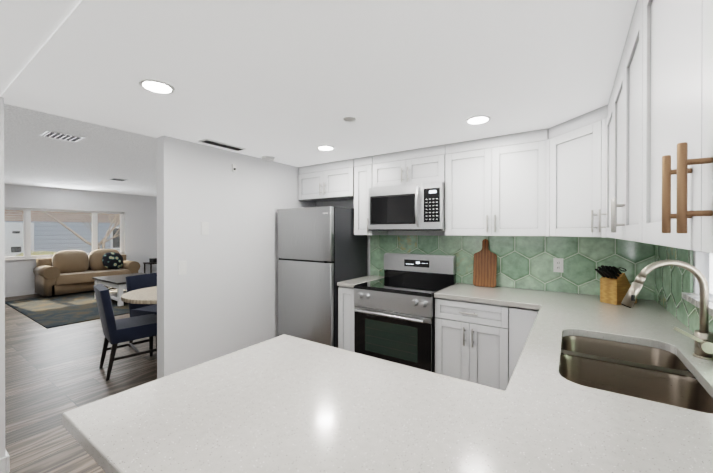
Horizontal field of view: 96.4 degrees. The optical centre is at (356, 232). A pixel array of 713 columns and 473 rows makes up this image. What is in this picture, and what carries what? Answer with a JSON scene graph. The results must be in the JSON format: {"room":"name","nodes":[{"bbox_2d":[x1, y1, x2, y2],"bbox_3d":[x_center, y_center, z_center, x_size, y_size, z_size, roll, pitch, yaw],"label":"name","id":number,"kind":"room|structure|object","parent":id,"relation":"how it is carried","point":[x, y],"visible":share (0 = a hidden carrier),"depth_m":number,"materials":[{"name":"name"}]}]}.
{"room":"kitchen","nodes":[
{"label":"kitchen","id":0,"kind":"room"},
{"bbox_2d":[4,184,156,292],"bbox_3d":[-7.376,0.084,7.245,0.150,2.600,6.800,0,0,34],"label":"wall","id":1,"kind":"structure","parent":0,"point":[140,229],"depth_m":8.12,"materials":[{"name":"paint"}]},
{"bbox_2d":[5,290,36,296],"bbox_3d":[-7.316,1.335,7.191,0.015,0.100,6.470,0,0,34],"label":"baseboard","id":2,"kind":"structure","parent":1,"relation":"attached to","point":[28,292],"depth_m":7.03,"materials":[{"name":"paint"}]},
{"bbox_2d":[4,207,126,260],"bbox_3d":[-7.040,0.018,7.669,0.170,1.150,2.580,0,0,34],"label":"window","id":3,"kind":"structure","parent":1,"relation":"in","point":[27,233],"depth_m":7.36,"materials":[{"name":"paint"}]},
{"bbox_2d":[5,210,119,255],"bbox_3d":[-7.084,0.003,7.699,0.005,1.020,2.400,0,0,34],"label":"window panel","id":4,"kind":"object","parent":3,"relation":"attached to","point":[60,234],"visible":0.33,"depth_m":7.66,"materials":[{"name":"clear glass"}]},
{"bbox_2d":[4,103,156,196],"bbox_3d":[-4.317,-1.128,5.172,7.235,0.160,6.500,0,0,34],"label":"ceiling","id":5,"kind":"structure","parent":0,"point":[96,158],"depth_m":4.36,"materials":[{"name":"white paint"}]},
{"bbox_2d":[39,130,84,141],"bbox_3d":[-3.164,-1.035,3.427,0.300,0.012,0.300,0,0,34],"label":"ceiling vent","id":6,"kind":"object","parent":5,"relation":"in","point":[60,136],"visible":1,"depth_m":3.41,"materials":[{"name":"white plastic"}]},
{"bbox_2d":[108,178,125,180],"bbox_3d":[-4.685,-1.047,6.266,0.250,0.010,0.250,0,0,34],"label":"ceiling vent","id":7,"kind":"object","parent":5,"relation":"in","point":[116,179],"visible":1,"depth_m":6.22,"materials":[{"name":"white plastic"}]},
{"bbox_2d":[5,294,156,472],"bbox_3d":[-3.327,1.446,3.909,11.500,0.100,8.100,0,0,34],"label":"floor","id":8,"kind":"structure","parent":0,"point":[53,375],"depth_m":3.02,"materials":[{"name":"brown wood"}]},
{"bbox_2d":[5,288,128,327],"bbox_3d":[-5.085,1.381,6.576,3.100,0.010,2.550,0,0,34],"label":"rug","id":9,"kind":"object","parent":8,"relation":"on","point":[58,310],"visible":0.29,"depth_m":5.82,"materials":[{"name":"fabric"}]},
{"bbox_2d":[33,249,139,297],"bbox_3d":[-6.372,0.885,7.643,0.970,0.970,1.810,0,0,34],"label":"sofa","id":10,"kind":"object","parent":9,"relation":"on","point":[66,272],"visible":0.98,"depth_m":7.27,"materials":[{"name":"brown fabric"}]},
{"bbox_2d":[102,252,122,268],"bbox_3d":[-6.077,0.692,7.962,0.210,0.430,0.470,-19,-14,19],"label":"pillow","id":11,"kind":"object","parent":10,"relation":"on","point":[110,260],"depth_m":7.88,"materials":[{"name":"black fabric"}]},
{"bbox_2d":[92,273,145,305],"bbox_3d":[-4.718,1.150,6.671,1.300,0.447,0.920,0,0,34],"label":"coffee table","id":12,"kind":"object","parent":9,"relation":"on","point":[118,282],"visible":0.4,"depth_m":6.33,"materials":[{"name":"paint"}]},
{"bbox_2d":[93,284,156,380],"bbox_3d":[-2.358,0.964,3.318,0.460,0.868,0.542,0,0,44],"label":"dining chair","id":13,"kind":"object","parent":8,"relation":"on","point":[116,332],"visible":0.83,"depth_m":3.16,"materials":[{"name":"blue fabric"}]},
{"bbox_2d":[121,286,156,303],"bbox_3d":[-2.002,1.020,3.555,1.000,0.755,1.000,0,0,34],"label":"dining table","id":14,"kind":"object","parent":8,"relation":"on","point":[148,295],"visible":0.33,"depth_m":3.23,"materials":[{"name":"white wood"}]},
{"bbox_2d":[125,273,156,347],"bbox_3d":[-2.508,0.962,4.029,0.542,0.868,0.460,0,0,19],"label":"dining chair","id":15,"kind":"object","parent":8,"relation":"on","point":[135,282],"visible":0.17,"depth_m":3.93,"materials":[{"name":"blue fabric"}]},
{"bbox_2d":[143,258,156,272],"bbox_3d":[-5.680,1.048,8.998,0.440,0.660,0.440,0,0,34],"label":"side table","id":16,"kind":"object","parent":8,"relation":"on","point":[152,261],"visible":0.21,"depth_m":8.89,"materials":[{"name":"brown wood"}]},
{"bbox_2d":[278,206,366,347],"bbox_3d":[-0.377,0.568,3.579,0.755,1.660,0.666,0,0,34],"label":"refrigerator","id":17,"kind":"object","parent":8,"relation":"on","point":[322,251],"visible":0.77,"depth_m":3.28,"materials":[{"name":"silver metal"}]},
{"bbox_2d":[338,286,353,351],"bbox_3d":[0.080,0.960,3.339,0.222,0.876,0.614,0,0,34],"label":"base cabinet","id":18,"kind":"object","parent":8,"relation":"on","point":[345,318],"visible":0.23,"depth_m":3.10,"materials":[{"name":"paint"}]},
{"bbox_2d":[354,253,455,372],"bbox_3d":[0.452,0.811,3.006,0.754,1.178,0.702,0,0,34],"label":"range","id":19,"kind":"object","parent":8,"relation":"on","point":[394,314],"visible":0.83,"depth_m":2.82,"materials":[{"name":"silver metal"}]},
{"bbox_2d":[435,298,519,390],"bbox_3d":[1.023,0.963,2.679,0.550,0.876,0.652,0,0,34],"label":"base cabinet","id":20,"kind":"object","parent":8,"relation":"on","point":[471,341],"visible":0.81,"depth_m":2.42,"materials":[{"name":"paint"}]},
{"bbox_2d":[509,307,538,380],"bbox_3d":[1.214,0.969,2.268,0.220,0.866,0.109,0,0,34],"label":"base cabinet","id":21,"kind":"object","parent":8,"relation":"on","point":[521,322],"visible":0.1,"depth_m":2.25,"materials":[{"name":"paint"}]},
{"bbox_3d":[0.162,0.970,0.800,1.632,0.876,0.640,0,0,34],"label":"base cabinet","id":22,"kind":"object","parent":8,"relation":"on","visible":0},
{"bbox_2d":[62,334,313,472],"bbox_3d":[-0.182,0.510,0.946,0.955,0.037,0.819,0,0,34],"label":"countertop","id":23,"kind":"structure","parent":22,"relation":"on","point":[250,409],"depth_m":0.85,"materials":[{"name":"stone"}]},
{"bbox_2d":[337,275,383,287],"bbox_3d":[0.076,0.502,3.332,0.222,0.037,0.633,0,0,34],"label":"countertop","id":24,"kind":"structure","parent":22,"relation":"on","point":[350,283],"depth_m":3.22,"materials":[{"name":"stone"}]},
{"bbox_2d":[314,260,712,472],"bbox_3d":[1.074,0.426,1.320,0.708,0.635,2.848,0,0,34],"label":"countertop","id":25,"kind":"structure","parent":22,"relation":"on","point":[612,388],"depth_m":0.94,"materials":[{"name":"stone"}]},
{"bbox_2d":[473,239,496,286],"bbox_3d":[1.168,0.270,2.898,0.196,0.432,0.023,0,-9,30],"label":"cutting board","id":26,"kind":"object","parent":25,"relation":"on","point":[485,267],"visible":0.98,"depth_m":2.88,"materials":[{"name":"brown wood"}]},
{"bbox_2d":[595,265,636,304],"bbox_3d":[1.804,0.356,2.200,0.266,0.260,0.147,0,0,-18],"label":"knife block","id":27,"kind":"object","parent":25,"relation":"on","point":[615,285],"visible":1,"depth_m":2.17,"materials":[{"name":"brown wood"}]},
{"bbox_2d":[559,336,712,412],"bbox_3d":[1.046,0.636,1.251,0.458,0.215,0.736,0,0,34],"label":"sink","id":28,"kind":"object","parent":25,"relation":"in","point":[652,372],"depth_m":1.32,"materials":[{"name":"silver metal"}]},
{"bbox_2d":[621,260,712,359],"bbox_3d":[1.269,0.299,1.309,0.289,0.382,0.093,0,0,34],"label":"faucet","id":29,"kind":"object","parent":25,"relation":"on","point":[703,339],"depth_m":1.26,"materials":[{"name":"silver metal"}]},
{"bbox_2d":[0,97,315,457],"bbox_3d":[-1.550,0.101,2.703,0.120,2.600,7.800,0,0,34],"label":"wall","id":30,"kind":"structure","parent":0,"point":[219,299],"depth_m":2.92,"materials":[{"name":"paint"}]},
{"bbox_2d":[0,453,9,472],"bbox_3d":[-2.857,1.358,0.653,0.015,0.100,2.935,0,0,34],"label":"baseboard","id":31,"kind":"structure","parent":30,"relation":"attached to","point":[5,464],"depth_m":1.85,"materials":[{"name":"paint"}]},
{"bbox_2d":[232,164,235,171],"bbox_3d":[-1.192,-0.631,3.103,0.021,0.070,0.040,0,0,34],"label":"light switch","id":32,"kind":"object","parent":30,"relation":"attached to","point":[233,167],"visible":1,"depth_m":3.09,"materials":[{"name":"white plastic"}]},
{"bbox_2d":[0,0,636,166],"bbox_3d":[-0.808,-0.988,0.899,3.365,0.410,5.650,0,0,34],"label":"ceiling","id":33,"kind":"structure","parent":0,"point":[292,82],"depth_m":1.51,"materials":[{"name":"paint"}]},
{"bbox_2d":[139,79,174,93],"bbox_3d":[-1.067,-0.781,1.709,0.164,0.008,0.164,0,0,34],"label":"recessed light","id":34,"kind":"object","parent":33,"relation":"in","point":[156,86],"visible":1,"depth_m":1.69,"materials":[{"name":"white plastic"}]},
{"bbox_2d":[198,138,245,150],"bbox_3d":[-1.196,-0.785,2.858,0.120,0.010,0.400,0,0,34],"label":"ceiling vent","id":35,"kind":"object","parent":33,"relation":"in","point":[220,144],"visible":0.96,"depth_m":2.82,"materials":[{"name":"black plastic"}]},
{"bbox_2d":[262,156,274,160],"bbox_3d":[-0.918,-0.774,3.322,0.130,0.034,0.130,0,0,34],"label":"smoke detector","id":36,"kind":"object","parent":33,"relation":"attached to","point":[268,158],"visible":1,"depth_m":3.29,"materials":[{"name":"white plastic"}]},
{"bbox_2d":[317,145,334,150],"bbox_3d":[-0.285,-0.786,2.955,0.164,0.008,0.164,0,0,34],"label":"recessed light","id":37,"kind":"object","parent":33,"relation":"in","point":[325,147],"visible":0.92,"depth_m":2.92,"materials":[{"name":"white plastic"}]},
{"bbox_2d":[343,117,355,121],"bbox_3d":[-0.046,-0.785,2.201,0.090,0.004,0.090,0,0,34],"label":"ceiling sensor","id":38,"kind":"object","parent":33,"relation":"attached to","point":[349,119],"visible":1,"depth_m":2.20,"materials":[{"name":"white plastic"}]},
{"bbox_2d":[466,115,490,123],"bbox_3d":[0.844,-0.783,2.215,0.164,0.008,0.164,0,0,34],"label":"recessed light","id":39,"kind":"object","parent":33,"relation":"in","point":[480,119],"visible":0.94,"depth_m":2.19,"materials":[{"name":"white plastic"}]},
{"bbox_2d":[316,200,555,310],"bbox_3d":[0.807,0.099,3.293,3.365,2.600,0.120,0,0,34],"label":"wall","id":40,"kind":"structure","parent":0,"point":[347,203],"depth_m":3.67,"materials":[{"name":"paint"}]},
{"bbox_2d":[298,159,353,201],"bbox_3d":[-0.288,-0.592,3.732,0.808,0.398,0.372,0,0,34],"label":"upper cabinet","id":41,"kind":"object","parent":40,"relation":"attached to","point":[328,182],"visible":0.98,"depth_m":3.60,"materials":[{"name":"paint"}]},
{"bbox_2d":[354,156,387,234],"bbox_3d":[0.147,-0.384,3.439,0.225,0.813,0.372,0,0,34],"label":"upper cabinet","id":42,"kind":"object","parent":40,"relation":"attached to","point":[362,175],"visible":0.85,"depth_m":3.33,"materials":[{"name":"paint"}]},
{"bbox_2d":[372,144,444,187],"bbox_3d":[0.554,-0.620,3.163,0.752,0.338,0.372,0,0,34],"label":"upper cabinet","id":43,"kind":"object","parent":40,"relation":"attached to","point":[418,166],"visible":0.88,"depth_m":3.02,"materials":[{"name":"paint"}]},
{"bbox_2d":[369,182,444,230],"bbox_3d":[0.523,-0.235,3.118,0.752,0.425,0.448,0,0,34],"label":"microwave","id":44,"kind":"object","parent":43,"relation":"attached to","point":[416,207],"visible":0.98,"depth_m":2.95,"materials":[{"name":"silver metal"}]},
{"bbox_2d":[445,129,547,235],"bbox_3d":[1.191,-0.381,2.733,0.780,0.813,0.372,0,0,34],"label":"upper cabinet","id":45,"kind":"object","parent":40,"relation":"attached to","point":[495,186],"visible":0.88,"depth_m":2.59,"materials":[{"name":"paint"}]},
{"bbox_2d":[370,235,654,299],"bbox_3d":[1.160,0.256,2.975,2.416,0.456,0.010,0,0,34],"label":"backsplash","id":46,"kind":"structure","parent":40,"relation":"attached to","point":[524,262],"depth_m":2.71,"materials":[{"name":"green tile"}]},
{"bbox_2d":[553,258,562,272],"bbox_3d":[1.661,0.266,2.624,0.070,0.116,0.008,0,0,34],"label":"electrical outlet","id":47,"kind":"object","parent":46,"relation":"attached to","point":[557,264],"visible":1,"depth_m":2.62,"materials":[{"name":"white plastic"}]},
{"bbox_2d":[545,104,608,237],"bbox_3d":[1.698,-0.379,2.209,0.673,0.813,0.673,0,0,34],"label":"upper cabinet","id":48,"kind":"object","parent":40,"relation":"attached to","point":[575,174],"visible":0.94,"depth_m":2.14,"materials":[{"name":"paint"}]},
{"bbox_2d":[693,251,712,301],"bbox_3d":[0.681,0.111,-0.031,0.150,2.600,5.770,0,0,34],"label":"wall","id":49,"kind":"structure","parent":0,"point":[701,261],"depth_m":1.57,"materials":[{"name":"paint"}]},
{"bbox_2d":[599,80,614,237],"bbox_3d":[1.528,-0.377,1.689,0.372,0.813,0.400,0,0,34],"label":"upper cabinet","id":50,"kind":"object","parent":49,"relation":"attached to","point":[609,157],"visible":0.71,"depth_m":1.86,"materials":[{"name":"paint"}]},
{"bbox_2d":[611,0,642,242],"bbox_3d":[1.191,-0.375,1.190,0.372,0.813,0.800,0,0,34],"label":"upper cabinet","id":51,"kind":"object","parent":49,"relation":"attached to","point":[626,212],"visible":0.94,"depth_m":1.20,"materials":[{"name":"paint"}]},
{"bbox_2d":[642,0,712,253],"bbox_3d":[0.674,-0.373,0.426,0.372,0.813,1.040,0,0,34],"label":"upper cabinet","id":52,"kind":"object","parent":49,"relation":"attached to","point":[677,187],"visible":1,"depth_m":0.62,"materials":[{"name":"paint"}]},
{"bbox_2d":[655,245,712,332],"bbox_3d":[1.364,0.262,1.124,0.010,0.456,2.828,0,0,34],"label":"backsplash","id":53,"kind":"structure","parent":49,"relation":"attached to","point":[672,283],"depth_m":1.82,"materials":[{"name":"green tile"}]},
{"bbox_2d":[682,253,712,315],"bbox_3d":[1.303,0.187,0.973,0.145,0.290,1.470,0,0,34],"label":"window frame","id":54,"kind":"structure","parent":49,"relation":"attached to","point":[693,298],"depth_m":1.51,"materials":[{"name":"paint"}]},
{"label":"outside","id":55,"kind":"structure","parent":0,"visible":0},
{"bbox_3d":[-9.183,1.449,8.773,4.550,0.100,16.000,0,0,34],"label":"ground","id":56,"kind":"structure","parent":55,"visible":0},
{"bbox_2d":[17,250,56,255],"bbox_3d":[-8.739,0.954,8.966,1.172,0.934,1.655,0,0,34],"label":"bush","id":57,"kind":"object","parent":56,"relation":"on","point":[43,253],"depth_m":8.77,"materials":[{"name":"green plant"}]},
{"bbox_2d":[4,210,119,256],"bbox_3d":[-10.653,-0.400,9.760,1.000,3.550,14.000,0,0,34],"label":"building","id":58,"kind":"structure","parent":56,"relation":"on","point":[19,235],"depth_m":10.65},
{"bbox_2d":[42,211,119,248],"bbox_3d":[-7.927,-0.518,9.357,1.544,3.842,3.673,0,0,34],"label":"tree","id":59,"kind":"object","parent":56,"relation":"on","point":[102,242],"depth_m":9.71,"materials":[{"name":"beige plant"}]}
]}

